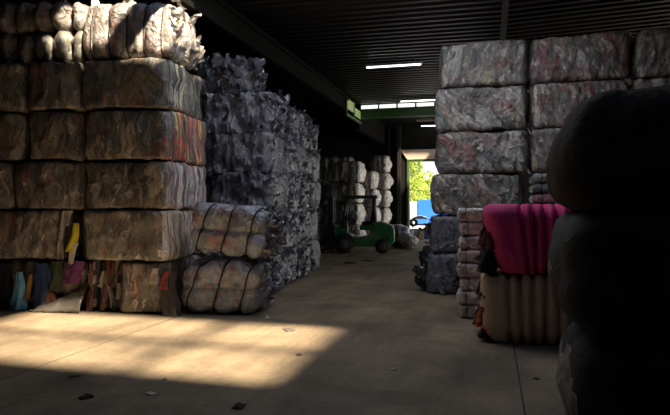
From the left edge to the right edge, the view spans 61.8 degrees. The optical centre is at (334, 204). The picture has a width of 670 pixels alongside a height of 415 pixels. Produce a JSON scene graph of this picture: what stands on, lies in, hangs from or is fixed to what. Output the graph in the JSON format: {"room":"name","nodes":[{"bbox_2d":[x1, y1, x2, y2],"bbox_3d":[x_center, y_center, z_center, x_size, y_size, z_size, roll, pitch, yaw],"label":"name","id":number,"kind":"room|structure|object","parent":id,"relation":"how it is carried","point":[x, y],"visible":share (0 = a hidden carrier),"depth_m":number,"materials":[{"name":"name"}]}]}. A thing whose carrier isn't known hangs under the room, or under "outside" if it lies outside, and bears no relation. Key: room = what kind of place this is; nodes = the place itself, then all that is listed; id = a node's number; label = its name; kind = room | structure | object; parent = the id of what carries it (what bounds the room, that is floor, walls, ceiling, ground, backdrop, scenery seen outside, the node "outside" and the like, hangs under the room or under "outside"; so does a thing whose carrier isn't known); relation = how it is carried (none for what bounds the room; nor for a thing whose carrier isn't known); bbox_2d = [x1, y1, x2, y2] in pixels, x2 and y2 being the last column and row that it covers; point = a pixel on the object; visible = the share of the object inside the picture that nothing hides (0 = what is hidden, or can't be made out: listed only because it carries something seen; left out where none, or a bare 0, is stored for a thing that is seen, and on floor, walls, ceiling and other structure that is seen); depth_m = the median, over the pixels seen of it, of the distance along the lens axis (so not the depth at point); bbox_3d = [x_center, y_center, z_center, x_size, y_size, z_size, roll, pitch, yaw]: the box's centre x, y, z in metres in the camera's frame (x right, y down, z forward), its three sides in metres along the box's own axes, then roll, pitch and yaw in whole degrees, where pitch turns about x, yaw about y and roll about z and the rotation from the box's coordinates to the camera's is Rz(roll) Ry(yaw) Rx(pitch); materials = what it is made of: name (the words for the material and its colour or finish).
{"room":"waste facility","nodes":[
{"label":"waste facility","id":0,"kind":"room"},
{"bbox_2d":[85,98,210,254],"bbox_3d":[-6.740,-1.350,13.492,0.205,6.200,32.400,0,0,16],"label":"wall","id":1,"kind":"structure","parent":0,"point":[202,100],"depth_m":20.41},
{"bbox_2d":[0,241,564,414],"bbox_3d":[3.502,1.850,10.755,21.000,0.200,32.600,0,0,16],"label":"floor","id":2,"kind":"structure","parent":0,"point":[355,323],"depth_m":6.43,"materials":[{"name":"concrete"}]},
{"bbox_2d":[7,272,27,310],"bbox_3d":[-5.292,1.434,9.354,0.342,0.632,0.201,0,0,8],"label":"garment","id":3,"kind":"object","parent":2,"relation":"on","point":[17,302],"visible":0.97,"depth_m":9.32,"materials":[{"name":"blue fabric"}]},
{"bbox_2d":[0,255,95,307],"bbox_3d":[-5.161,1.341,10.296,2.282,0.817,1.707,0,0,8],"label":"bale","id":4,"kind":"object","parent":2,"relation":"on","point":[25,265],"visible":0.21,"depth_m":9.58},
{"bbox_2d":[23,274,31,299],"bbox_3d":[-5.136,1.374,9.354,0.140,0.432,0.120,0,0,28],"label":"garment","id":5,"kind":"object","parent":4,"relation":"hanging from","point":[26,296],"visible":1,"depth_m":9.33,"materials":[{"name":"fabric"}]},
{"bbox_2d":[0,209,85,258],"bbox_3d":[-5.093,0.484,10.096,1.430,0.842,1.816,0,0,9],"label":"bale","id":6,"kind":"object","parent":4,"relation":"on","point":[24,233],"visible":0.7,"depth_m":9.25},
{"bbox_2d":[0,162,27,208],"bbox_3d":[-5.881,-0.329,10.199,1.304,0.807,1.802,0,0,7],"label":"bale","id":7,"kind":"object","parent":6,"relation":"on","point":[7,199],"visible":0.34,"depth_m":9.36},
{"bbox_2d":[0,113,32,162],"bbox_3d":[-5.646,-1.139,10.166,1.366,0.839,1.799,0,0,9],"label":"bale","id":8,"kind":"object","parent":7,"relation":"on","point":[14,128],"visible":0.35,"depth_m":9.29},
{"bbox_2d":[0,63,30,114],"bbox_3d":[-5.670,-1.961,10.156,1.350,0.821,1.798,0,0,8],"label":"bale","id":9,"kind":"object","parent":8,"relation":"on","point":[14,78],"visible":0.27,"depth_m":9.27},
{"bbox_2d":[0,31,89,65],"bbox_3d":[-4.982,-2.635,9.796,1.940,0.540,1.134,0,0,8],"label":"bale","id":10,"kind":"object","parent":9,"relation":"on","point":[63,46],"visible":0.52,"depth_m":9.30},
{"bbox_2d":[0,0,89,36],"bbox_3d":[-5.011,-3.166,9.791,1.970,0.552,1.171,0,0,8],"label":"bale","id":11,"kind":"object","parent":10,"relation":"on","point":[44,16],"visible":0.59,"depth_m":9.31},
{"bbox_2d":[13,161,87,209],"bbox_3d":[-4.663,-0.330,10.025,1.329,0.809,1.819,0,0,7],"label":"bale","id":12,"kind":"object","parent":6,"relation":"on","point":[39,185],"visible":0.64,"depth_m":9.18},
{"bbox_2d":[28,111,93,161],"bbox_3d":[-4.545,-1.142,10.001,1.003,0.844,1.778,0,0,8],"label":"bale","id":13,"kind":"object","parent":12,"relation":"on","point":[55,135],"visible":0.44,"depth_m":9.17},
{"bbox_2d":[27,61,90,113],"bbox_3d":[-4.563,-1.962,9.989,1.055,0.824,1.776,0,0,7],"label":"bale","id":14,"kind":"object","parent":13,"relation":"on","point":[54,86],"visible":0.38,"depth_m":9.15},
{"bbox_2d":[56,211,66,259],"bbox_3d":[-4.514,0.504,9.257,0.181,0.811,0.108,0,0,-2],"label":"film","id":15,"kind":"object","parent":6,"relation":"hanging from","point":[60,254],"visible":1,"depth_m":9.22,"materials":[{"name":"beige fabric"}]},
{"bbox_2d":[64,223,78,251],"bbox_3d":[-4.331,0.534,9.206,0.260,0.472,0.151,0,0,-12],"label":"garment","id":16,"kind":"object","parent":6,"relation":"hanging from","point":[74,237],"visible":0.98,"depth_m":9.17,"materials":[{"name":"yellow fabric"}]},
{"bbox_2d":[33,263,52,306],"bbox_3d":[-4.846,1.334,9.364,0.408,0.732,0.200,0,0,27],"label":"garment","id":17,"kind":"object","parent":4,"relation":"hanging from","point":[42,272],"visible":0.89,"depth_m":9.32,"materials":[{"name":"blue fabric"}]},
{"bbox_2d":[49,261,63,291],"bbox_3d":[-4.680,1.194,9.387,0.275,0.512,0.169,0,0,-15],"label":"garment","id":18,"kind":"object","parent":4,"relation":"hanging from","point":[57,266],"visible":1,"depth_m":9.33,"materials":[{"name":"green fabric"}]},
{"bbox_2d":[62,261,84,283],"bbox_3d":[-4.294,1.104,9.217,0.404,0.371,0.174,0,0,8],"label":"garment","id":19,"kind":"object","parent":4,"relation":"hanging from","point":[73,273],"visible":0.98,"depth_m":9.18,"materials":[{"name":"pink fabric"}]},
{"bbox_2d":[28,281,88,312],"bbox_3d":[-4.537,1.512,9.254,0.904,0.472,0.382,0,0,8],"label":"plastic sheet","id":20,"kind":"object","parent":2,"relation":"on","point":[70,301],"visible":0.9,"depth_m":9.13,"materials":[{"name":"white plastic"}]},
{"bbox_2d":[85,260,126,311],"bbox_3d":[-3.720,1.319,9.840,0.723,0.868,1.356,0,0,8],"label":"bale","id":21,"kind":"object","parent":2,"relation":"on","point":[104,278],"visible":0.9,"depth_m":9.23,"materials":[{"name":"fabric"}]},
{"bbox_2d":[118,254,200,312],"bbox_3d":[-2.999,1.325,9.813,0.955,0.851,1.785,0,0,7],"label":"bale","id":22,"kind":"object","parent":2,"relation":"on","point":[138,296],"visible":0.57,"depth_m":8.99},
{"bbox_2d":[83,209,202,260],"bbox_3d":[-3.293,0.485,9.853,1.597,0.840,1.830,0,0,8],"label":"bale","id":23,"kind":"object","parent":22,"relation":"on","point":[112,234],"visible":0.89,"depth_m":9.03},
{"bbox_2d":[85,160,207,209],"bbox_3d":[-3.256,-0.330,9.885,1.660,0.810,1.810,0,0,9],"label":"bale","id":24,"kind":"object","parent":23,"relation":"on","point":[123,185],"visible":0.9,"depth_m":9.06},
{"bbox_2d":[83,110,206,165],"bbox_3d":[-3.269,-1.143,9.873,1.685,0.846,1.827,0,0,8],"label":"bale","id":25,"kind":"object","parent":24,"relation":"on","point":[142,136],"visible":0.8,"depth_m":9.04},
{"bbox_2d":[80,57,203,120],"bbox_3d":[-3.321,-1.965,9.835,1.624,0.831,1.832,0,0,7],"label":"bale","id":26,"kind":"object","parent":25,"relation":"on","point":[150,83],"visible":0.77,"depth_m":9.03},
{"bbox_2d":[83,0,204,70],"bbox_3d":[-3.239,-2.928,9.600,1.897,1.127,1.310,0,0,8],"label":"bale","id":27,"kind":"object","parent":26,"relation":"on","point":[129,29],"visible":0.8,"depth_m":9.06},
{"bbox_2d":[149,268,159,284],"bbox_3d":[-2.831,1.122,8.797,0.142,0.256,0.146,0,0,8],"label":"garment","id":28,"kind":"object","parent":22,"relation":"hanging from","point":[154,279],"visible":1,"depth_m":8.75,"materials":[{"name":"fabric"}]},
{"bbox_2d":[160,273,181,316],"bbox_3d":[-2.583,1.414,8.826,0.338,0.672,0.155,0,0,17],"label":"garment","id":29,"kind":"object","parent":2,"relation":"on","point":[170,302],"visible":0.91,"depth_m":8.78,"materials":[{"name":"fabric"}]},
{"bbox_2d":[159,271,170,289],"bbox_3d":[-2.667,1.183,8.800,0.186,0.294,0.146,0,0,8],"label":"garment","id":30,"kind":"object","parent":29,"relation":"on","point":[163,285],"visible":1,"depth_m":8.76,"materials":[{"name":"fabric"}]},
{"bbox_2d":[181,256,278,313],"bbox_3d":[-1.770,1.271,9.314,1.644,0.957,1.100,0,0,8],"label":"bale","id":31,"kind":"object","parent":2,"relation":"on","point":[223,284],"visible":1,"depth_m":8.94},
{"bbox_2d":[201,249,288,292],"bbox_3d":[-1.825,1.331,11.459,1.618,0.839,1.402,0,0,9],"label":"bale","id":32,"kind":"object","parent":2,"relation":"on","point":[280,266],"visible":0.2,"depth_m":11.25},
{"bbox_2d":[191,202,286,258],"bbox_3d":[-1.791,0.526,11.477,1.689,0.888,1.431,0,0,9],"label":"bale","id":33,"kind":"object","parent":32,"relation":"on","point":[283,219],"visible":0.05,"depth_m":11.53},
{"bbox_2d":[206,172,293,214],"bbox_3d":[-1.748,-0.244,11.437,1.600,0.869,1.435,0,0,11],"label":"bale","id":34,"kind":"object","parent":33,"relation":"on","point":[272,189],"visible":0.66,"depth_m":10.92},
{"bbox_2d":[205,129,286,174],"bbox_3d":[-1.832,-1.040,11.473,1.618,0.899,1.415,0,0,10],"label":"bale","id":35,"kind":"object","parent":34,"relation":"on","point":[263,152],"visible":0.82,"depth_m":10.90},
{"bbox_2d":[202,85,292,138],"bbox_3d":[-1.790,-1.873,11.433,1.680,1.006,1.473,0,0,9],"label":"bale","id":36,"kind":"object","parent":35,"relation":"on","point":[251,112],"visible":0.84,"depth_m":10.92},
{"bbox_2d":[195,52,269,98],"bbox_3d":[-2.097,-2.598,11.429,1.544,0.906,1.429,0,0,14],"label":"bale","id":37,"kind":"object","parent":36,"relation":"on","point":[242,74],"visible":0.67,"depth_m":11.00},
{"bbox_2d":[283,243,300,284],"bbox_3d":[-1.627,1.289,12.719,1.602,0.921,1.393,0,0,9],"label":"bale","id":38,"kind":"object","parent":2,"relation":"on","point":[290,260],"visible":0.23,"depth_m":12.45},
{"bbox_2d":[284,211,303,248],"bbox_3d":[-1.572,0.546,12.717,1.674,0.847,1.432,0,0,8],"label":"bale","id":39,"kind":"object","parent":38,"relation":"on","point":[293,227],"visible":0.23,"depth_m":12.31},
{"bbox_2d":[287,177,304,213],"bbox_3d":[-1.572,-0.243,12.709,1.616,0.866,1.389,0,0,11],"label":"bale","id":40,"kind":"object","parent":39,"relation":"on","point":[294,184],"visible":0.2,"depth_m":12.51},
{"bbox_2d":[284,139,305,178],"bbox_3d":[-1.543,-1.038,12.702,1.642,0.896,1.361,0,0,10],"label":"bale","id":41,"kind":"object","parent":40,"relation":"on","point":[294,164],"visible":0.24,"depth_m":12.27},
{"bbox_2d":[284,104,304,142],"bbox_3d":[-1.584,-1.876,12.666,1.703,1.011,1.504,0,0,6],"label":"bale","id":42,"kind":"object","parent":41,"relation":"on","point":[292,115],"visible":0.21,"depth_m":12.57},
{"bbox_2d":[296,243,314,277],"bbox_3d":[-1.349,1.325,13.957,1.637,0.850,1.402,0,0,10],"label":"bale","id":43,"kind":"object","parent":2,"relation":"on","point":[304,259],"visible":0.3,"depth_m":13.39},
{"bbox_2d":[299,209,313,243],"bbox_3d":[-1.397,0.537,13.949,1.637,0.866,1.417,0,0,10],"label":"bale","id":44,"kind":"object","parent":43,"relation":"on","point":[306,228],"visible":0.16,"depth_m":13.80},
{"bbox_2d":[299,177,312,211],"bbox_3d":[-1.386,-0.256,13.945,1.581,0.893,1.354,0,0,10],"label":"bale","id":45,"kind":"object","parent":44,"relation":"on","point":[305,188],"visible":0.23,"depth_m":13.66},
{"bbox_2d":[301,147,315,180],"bbox_3d":[-1.353,-1.042,13.927,1.649,0.905,1.367,0,0,10],"label":"bale","id":46,"kind":"object","parent":45,"relation":"on","point":[307,156],"visible":0.2,"depth_m":13.70},
{"bbox_2d":[299,110,317,150],"bbox_3d":[-1.310,-1.875,13.898,1.718,1.011,1.512,0,0,11],"label":"bale","id":47,"kind":"object","parent":46,"relation":"on","point":[309,135],"visible":0.21,"depth_m":13.69},
{"bbox_2d":[309,237,320,270],"bbox_3d":[-1.173,1.310,15.155,1.576,0.880,1.377,0,0,10],"label":"bale","id":48,"kind":"object","parent":2,"relation":"on","point":[315,243],"visible":0.09,"depth_m":14.91},
{"bbox_2d":[310,209,322,240],"bbox_3d":[-1.207,0.543,15.182,1.586,0.854,1.287,0,0,12],"label":"bale","id":49,"kind":"object","parent":48,"relation":"on","point":[314,220],"visible":0.2,"depth_m":14.87},
{"bbox_2d":[308,182,320,210],"bbox_3d":[-1.159,-0.227,15.178,1.532,0.835,1.327,0,0,8],"label":"bale","id":50,"kind":"object","parent":49,"relation":"on","point":[314,199],"visible":0.22,"depth_m":14.76},
{"bbox_2d":[310,152,321,182],"bbox_3d":[-1.168,-1.007,15.177,1.547,0.835,1.331,0,0,8],"label":"bale","id":51,"kind":"object","parent":50,"relation":"on","point":[316,157],"visible":0.12,"depth_m":14.89},
{"bbox_2d":[317,224,325,244],"bbox_3d":[-1.343,1.296,24.807,1.970,0.908,1.098,0,0,16],"label":"bale","id":52,"kind":"object","parent":2,"relation":"on","point":[321,227],"visible":0.16,"depth_m":24.33},
{"bbox_2d":[335,224,365,234],"bbox_3d":[0.496,1.296,24.334,1.786,0.908,1.224,0,0,16],"label":"bale","id":53,"kind":"object","parent":2,"relation":"on","point":[354,229],"visible":0.18,"depth_m":23.73},
{"bbox_2d":[325,204,365,224],"bbox_3d":[0.466,0.390,24.349,1.803,0.910,1.208,0,0,16],"label":"bale","id":54,"kind":"object","parent":53,"relation":"on","point":[357,212],"visible":0.74,"depth_m":23.81},
{"bbox_2d":[325,182,364,203],"bbox_3d":[0.426,-0.513,24.353,1.810,0.907,1.197,0,0,16],"label":"bale","id":55,"kind":"object","parent":54,"relation":"on","point":[337,190],"visible":0.84,"depth_m":23.88},
{"bbox_2d":[327,161,365,182],"bbox_3d":[0.494,-1.419,24.329,1.723,0.907,1.208,0,0,16],"label":"bale","id":56,"kind":"object","parent":55,"relation":"on","point":[343,171],"visible":0.98,"depth_m":23.82},
{"bbox_2d":[320,195,394,253],"bbox_3d":[0.450,0.700,20.756,3.526,2.100,1.224,0,0,6],"label":"forklift","id":57,"kind":"object","parent":2,"relation":"on","point":[342,240],"visible":1,"depth_m":20.19,"materials":[{"name":"green paint"}]},
{"bbox_2d":[390,224,409,247],"bbox_3d":[2.627,1.272,22.966,0.969,0.956,0.938,0,0,15],"label":"sack","id":58,"kind":"object","parent":2,"relation":"on","point":[399,228],"visible":0.34,"depth_m":22.64,"materials":[{"name":"white fabric"}]},
{"bbox_2d":[396,233,418,248],"bbox_3d":[2.928,1.439,22.408,0.935,0.621,0.842,0,0,16],"label":"sack","id":59,"kind":"object","parent":2,"relation":"on","point":[407,240],"visible":0.99,"depth_m":22.09,"materials":[{"name":"white fabric"}]},
{"bbox_2d":[412,245,460,295],"bbox_3d":[2.585,1.253,11.244,2.106,0.994,1.512,0,0,18],"label":"bale","id":60,"kind":"object","parent":2,"relation":"on","point":[437,272],"visible":0.3,"depth_m":10.94},
{"bbox_2d":[419,214,467,252],"bbox_3d":[2.748,0.567,11.320,2.045,0.747,1.278,0,0,15],"label":"bale","id":61,"kind":"object","parent":60,"relation":"on","point":[443,232],"visible":0.34,"depth_m":10.91},
{"bbox_2d":[430,174,523,214],"bbox_3d":[2.856,-0.208,11.297,1.866,0.796,1.273,0,0,16],"label":"bale","id":62,"kind":"object","parent":61,"relation":"on","point":[449,192],"visible":0.78,"depth_m":10.75},
{"bbox_2d":[434,130,528,174],"bbox_3d":[2.943,-1.019,11.260,1.883,0.818,1.284,0,0,16],"label":"bale","id":63,"kind":"object","parent":62,"relation":"on","point":[507,152],"visible":0.88,"depth_m":10.71},
{"bbox_2d":[434,86,528,132],"bbox_3d":[2.926,-1.853,11.277,1.860,0.846,1.269,0,0,16],"label":"bale","id":64,"kind":"object","parent":63,"relation":"on","point":[470,109],"visible":0.84,"depth_m":10.73},
{"bbox_2d":[438,40,528,89],"bbox_3d":[2.981,-2.714,11.260,1.759,0.867,1.252,0,0,15],"label":"bale","id":65,"kind":"object","parent":64,"relation":"on","point":[489,63],"visible":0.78,"depth_m":10.70},
{"bbox_2d":[458,304,478,318],"bbox_3d":[2.362,1.641,8.800,0.843,0.219,0.633,0,0,15],"label":"cloth bundle","id":66,"kind":"object","parent":2,"relation":"on","point":[465,310],"visible":0.27,"depth_m":8.60,"materials":[{"name":"grey fabric"}]},
{"bbox_2d":[456,287,479,304],"bbox_3d":[2.332,1.428,8.813,0.835,0.219,0.633,0,0,16],"label":"cloth bundle","id":67,"kind":"object","parent":66,"relation":"on","point":[468,297],"visible":0.35,"depth_m":8.59,"materials":[{"name":"grey fabric"}]},
{"bbox_2d":[459,277,480,290],"bbox_3d":[2.372,1.214,8.797,0.832,0.219,0.647,0,0,15],"label":"cloth bundle","id":68,"kind":"object","parent":67,"relation":"on","point":[466,283],"visible":0.31,"depth_m":8.59,"materials":[{"name":"grey fabric"}]},
{"bbox_2d":[456,262,480,277],"bbox_3d":[2.335,1.002,8.806,0.848,0.219,0.644,0,0,16],"label":"cloth bundle","id":69,"kind":"object","parent":68,"relation":"on","point":[464,269],"visible":0.29,"depth_m":8.59,"materials":[{"name":"grey fabric"}]},
{"bbox_2d":[457,248,479,262],"bbox_3d":[2.337,0.788,8.803,0.846,0.220,0.654,0,0,16],"label":"cloth bundle","id":70,"kind":"object","parent":69,"relation":"on","point":[463,255],"visible":0.34,"depth_m":8.59,"materials":[{"name":"fabric"}]},
{"bbox_2d":[458,234,480,249],"bbox_3d":[2.360,0.576,8.798,0.835,0.217,0.615,0,0,16],"label":"cloth bundle","id":71,"kind":"object","parent":70,"relation":"on","point":[466,241],"visible":0.41,"depth_m":8.60,"materials":[{"name":"fabric"}]},
{"bbox_2d":[458,221,482,234],"bbox_3d":[2.369,0.363,8.801,0.853,0.218,0.635,0,0,15],"label":"cloth bundle","id":72,"kind":"object","parent":71,"relation":"on","point":[470,228],"visible":0.36,"depth_m":8.59,"materials":[{"name":"pink fabric"}]},
{"bbox_2d":[457,208,483,221],"bbox_3d":[2.345,0.150,8.806,0.856,0.219,0.642,0,0,16],"label":"cloth bundle","id":73,"kind":"object","parent":72,"relation":"on","point":[463,214],"visible":0.58,"depth_m":8.57,"materials":[{"name":"beige fabric"}]},
{"bbox_2d":[471,268,573,344],"bbox_3d":[2.620,1.312,7.409,1.609,0.882,1.104,0,0,15],"label":"bale","id":74,"kind":"object","parent":2,"relation":"on","point":[513,306],"visible":0.66,"depth_m":7.01,"materials":[{"name":"beige fabric"}]},
{"bbox_2d":[473,204,570,275],"bbox_3d":[2.651,0.444,7.396,1.606,0.917,1.089,0,0,15],"label":"bale","id":75,"kind":"object","parent":74,"relation":"on","point":[514,238],"visible":0.67,"depth_m":6.99,"materials":[{"name":"fabric"}]},
{"bbox_2d":[556,322,669,414],"bbox_3d":[2.381,1.322,4.227,1.325,0.856,1.059,0,0,15],"label":"bale","id":76,"kind":"object","parent":2,"relation":"on","point":[598,373],"visible":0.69,"depth_m":3.86},
{"bbox_2d":[548,208,669,334],"bbox_3d":[2.334,0.456,4.232,1.350,0.879,1.085,0,0,16],"label":"bale","id":77,"kind":"object","parent":76,"relation":"on","point":[609,268],"visible":0.88,"depth_m":3.85},
{"bbox_2d":[546,84,669,210],"bbox_3d":[2.305,-0.408,4.240,1.327,0.905,1.090,0,0,15],"label":"bale","id":78,"kind":"object","parent":77,"relation":"on","point":[612,149],"visible":0.93,"depth_m":3.85},
{"bbox_3d":[1.570,1.337,25.444,1.041,0.826,1.012,0,0,15],"label":"bale","id":79,"kind":"object","parent":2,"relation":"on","visible":0},
{"bbox_2d":[364,207,380,220],"bbox_3d":[1.580,0.511,25.471,1.056,0.828,0.993,0,0,18],"label":"bale","id":80,"kind":"object","parent":79,"relation":"on","point":[368,210],"visible":0.37,"depth_m":25.06},
{"bbox_2d":[359,189,380,206],"bbox_3d":[1.567,-0.313,25.443,1.082,0.827,0.995,0,0,15],"label":"bale","id":81,"kind":"object","parent":80,"relation":"on","point":[366,202],"visible":0.63,"depth_m":25.03},
{"bbox_2d":[357,171,378,188],"bbox_3d":[1.496,-1.139,25.469,0.991,0.827,0.957,0,0,15],"label":"bale","id":82,"kind":"object","parent":81,"relation":"on","point":[371,181],"visible":0.66,"depth_m":25.05},
{"bbox_3d":[0.042,1.344,26.168,1.992,0.811,0.990,0,0,15],"label":"bale","id":83,"kind":"object","parent":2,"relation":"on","visible":0},
{"bbox_3d":[-0.030,0.541,26.209,1.941,0.808,0.998,0,0,16],"label":"bale","id":84,"kind":"object","parent":83,"relation":"on","visible":0},
{"bbox_2d":[323,199,353,207],"bbox_3d":[-0.010,-0.265,26.201,2.000,0.810,1.012,0,0,16],"label":"bale","id":85,"kind":"object","parent":84,"relation":"on","point":[325,203],"visible":0.04,"depth_m":25.86},
{"bbox_2d":[321,173,356,188],"bbox_3d":[0.055,-1.069,26.166,1.962,0.808,1.014,0,0,16],"label":"bale","id":86,"kind":"object","parent":85,"relation":"on","point":[324,182],"visible":0.06,"depth_m":25.83},
{"bbox_2d":[320,156,353,172],"bbox_3d":[0.023,-1.874,26.181,1.970,0.808,1.039,0,0,16],"label":"bale","id":87,"kind":"object","parent":86,"relation":"on","point":[325,160],"visible":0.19,"depth_m":25.79},
{"bbox_3d":[4.655,1.346,10.790,1.843,0.808,1.250,0,0,16],"label":"bale","id":88,"kind":"object","parent":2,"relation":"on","visible":0},
{"bbox_3d":[4.653,0.565,10.787,1.831,0.749,1.229,0,0,15],"label":"bale","id":89,"kind":"object","parent":88,"relation":"on","visible":0},
{"bbox_3d":[4.622,0.084,10.782,1.701,0.203,1.138,0,0,15],"label":"bundle","id":90,"kind":"object","parent":89,"relation":"on","visible":0},
{"bbox_2d":[528,194,555,203],"bbox_3d":[4.625,-0.114,10.781,1.692,0.202,1.151,0,0,16],"label":"bundle","id":91,"kind":"object","parent":90,"relation":"on","point":[536,198],"visible":0.18,"depth_m":10.44,"materials":[{"name":"red fabric"}]},
{"bbox_2d":[529,183,548,194],"bbox_3d":[4.632,-0.312,10.783,1.701,0.202,1.159,0,0,16],"label":"bundle","id":92,"kind":"object","parent":91,"relation":"on","point":[541,188],"visible":0.3,"depth_m":10.46,"materials":[{"name":"fabric"}]},
{"bbox_2d":[529,173,545,184],"bbox_3d":[4.633,-0.510,10.777,1.698,0.202,1.151,0,0,16],"label":"bundle","id":93,"kind":"object","parent":92,"relation":"on","point":[536,178],"visible":0.26,"depth_m":10.46,"materials":[{"name":"grey fabric"}]},
{"bbox_2d":[527,128,560,174],"bbox_3d":[4.625,-1.019,10.806,1.820,0.818,1.245,0,0,15],"label":"bale","id":94,"kind":"object","parent":93,"relation":"on","point":[540,141],"visible":0.18,"depth_m":10.44},
{"bbox_2d":[526,80,628,133],"bbox_3d":[4.670,-1.855,10.804,1.880,0.849,1.271,0,0,16],"label":"bale","id":95,"kind":"object","parent":94,"relation":"on","point":[550,104],"visible":0.49,"depth_m":10.36},
{"bbox_2d":[526,30,631,92],"bbox_3d":[4.630,-2.713,10.804,1.857,0.866,1.248,0,0,16],"label":"bale","id":96,"kind":"object","parent":95,"relation":"on","point":[604,55],"visible":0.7,"depth_m":10.25},
{"bbox_3d":[2.208,1.343,26.304,1.139,0.813,0.884,0,0,15],"label":"bale","id":97,"kind":"object","parent":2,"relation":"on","visible":0},
{"bbox_2d":[379,208,391,222],"bbox_3d":[2.120,0.526,26.332,1.127,0.818,0.905,0,0,15],"label":"bale","id":98,"kind":"object","parent":97,"relation":"on","point":[386,215],"visible":0.38,"depth_m":25.94},
{"bbox_2d":[376,190,392,207],"bbox_3d":[2.158,-0.289,26.319,1.138,0.819,0.895,0,0,16],"label":"bale","id":99,"kind":"object","parent":98,"relation":"on","point":[386,197],"visible":0.71,"depth_m":25.93},
{"bbox_2d":[376,173,393,189],"bbox_3d":[2.174,-1.105,26.291,1.146,0.820,0.880,0,0,15],"label":"bale","id":100,"kind":"object","parent":99,"relation":"on","point":[386,181],"visible":0.6,"depth_m":25.91},
{"bbox_2d":[369,155,391,172],"bbox_3d":[2.139,-1.920,26.321,1.099,0.820,0.875,0,0,15],"label":"bale","id":101,"kind":"object","parent":100,"relation":"on","point":[378,163],"visible":0.94,"depth_m":25.99},
{"bbox_2d":[0,0,669,126],"bbox_3d":[3.475,-4.130,10.659,21.600,0.461,33.000,0,0,16],"label":"ceiling","id":102,"kind":"structure","parent":0,"point":[336,39],"depth_m":12.72,"materials":[{"name":"metal"}]},
{"bbox_2d":[365,59,422,67],"bbox_3d":[1.592,-3.847,15.243,1.560,0.166,0.120,0,0,15],"label":"ceiling lamp","id":103,"kind":"object","parent":102,"relation":"hanging from","point":[415,62],"visible":1,"depth_m":15.20,"materials":[{"name":"white"}]},
{"bbox_2d":[500,0,508,39],"bbox_3d":[3.263,-3.860,10.718,0.125,0.120,32.400,0,0,16],"label":"beam","id":104,"kind":"structure","parent":102,"relation":"attached to","point":[505,3],"depth_m":11.42,"materials":[{"name":"metal"}]},
{"bbox_2d":[360,106,434,118],"bbox_3d":[6.302,-3.602,20.761,10.950,0.356,0.280,0,0,15],"label":"beam","id":105,"kind":"structure","parent":0,"point":[419,111],"depth_m":21.77,"materials":[{"name":"green metal"}]},
{"bbox_2d":[317,119,553,225],"bbox_3d":[7.838,-1.350,26.390,21.000,6.200,0.250,0,0,15],"label":"wall","id":106,"kind":"structure","parent":0,"point":[333,140],"depth_m":27.65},
{"bbox_2d":[353,105,385,144],"bbox_3d":[1.613,-3.525,24.993,0.250,1.050,5.770,0,0,15],"label":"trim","id":107,"kind":"structure","parent":106,"relation":"attached to","point":[374,129],"depth_m":24.67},
{"bbox_2d":[388,126,400,223],"bbox_3d":[2.923,-1.050,27.416,0.600,5.600,0.200,0,0,15],"label":"trim","id":108,"kind":"structure","parent":106,"relation":"attached to","point":[398,127],"depth_m":27.27,"materials":[{"name":"paint"}]},
{"bbox_2d":[401,149,434,159],"bbox_3d":[4.918,-2.466,27.034,3.550,0.480,0.051,0,0,16],"label":"trim","id":109,"kind":"structure","parent":106,"relation":"attached to","point":[416,153],"depth_m":27.23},
{"bbox_2d":[407,159,433,230],"bbox_3d":[5.120,-0.228,27.144,3.220,3.956,0.350,0,0,15],"label":"trim","id":110,"kind":"structure","parent":106,"relation":"attached to","point":[428,160],"depth_m":27.40,"materials":[{"name":"metal"}]},
{"bbox_3d":[-0.881,-1.350,-5.048,21.000,6.200,0.200,0,0,15],"label":"wall","id":111,"kind":"structure","parent":0,"visible":0},
{"bbox_2d":[176,0,356,114],"bbox_3d":[-2.690,-3.680,9.048,0.126,0.540,26.000,0,0,15],"label":"beam","id":112,"kind":"structure","parent":111,"relation":"attached to","point":[218,13],"depth_m":12.70,"materials":[{"name":"metal"}]},
{"bbox_2d":[347,99,360,118],"bbox_3d":[0.710,-3.600,21.046,0.021,0.440,2.220,0,0,15],"label":"window","id":113,"kind":"structure","parent":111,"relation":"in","point":[350,105],"depth_m":20.79,"materials":[{"name":"green"}]},
{"bbox_3d":[6.336,-1.019,10.332,1.811,0.818,1.248,0,0,15],"label":"bale","id":114,"kind":"object","parent":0,"visible":0},
{"bbox_2d":[629,77,669,89],"bbox_3d":[6.344,-1.853,10.329,1.843,0.845,1.237,0,0,16],"label":"bale","id":115,"kind":"object","parent":114,"relation":"on","point":[640,83],"visible":0.23,"depth_m":9.96},
{"bbox_2d":[625,28,669,84],"bbox_3d":[6.357,-2.714,10.320,1.869,0.868,1.271,0,0,15],"label":"bale","id":116,"kind":"object","parent":115,"relation":"on","point":[649,58],"visible":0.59,"depth_m":9.93},
{"bbox_3d":[29.358,1.857,68.444,100.000,0.205,92.400,0,0,15],"label":"ground","id":117,"kind":"structure","parent":0,"visible":0},
{"bbox_2d":[410,202,419,227],"bbox_3d":[5.758,0.750,43.073,1.450,2.000,2.430,0,0,8],"label":"container","id":118,"kind":"object","parent":117,"relation":"on","point":[413,205],"visible":0.21,"depth_m":41.86,"materials":[{"name":"metal"}]},
{"bbox_2d":[410,162,428,201],"bbox_3d":[6.364,-1.552,49.940,3.998,6.621,4.150,0,0,8],"label":"tree","id":119,"kind":"object","parent":117,"relation":"on","point":[415,183],"visible":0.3,"depth_m":49.80,"materials":[{"name":"green plant"}]},
{"bbox_2d":[417,199,436,226],"bbox_3d":[8.249,0.650,38.784,5.100,2.200,2.300,0,0,8],"label":"container","id":120,"kind":"object","parent":117,"relation":"on","point":[424,208],"visible":0.19,"depth_m":37.93,"materials":[{"name":"blue metal"}]},
{"bbox_2d":[421,170,437,198],"bbox_3d":[10.440,-1.217,55.954,5.184,5.952,4.840,0,0,0],"label":"tree","id":121,"kind":"object","parent":117,"relation":"on","point":[425,191],"visible":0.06,"depth_m":55.50,"materials":[{"name":"green plant"}]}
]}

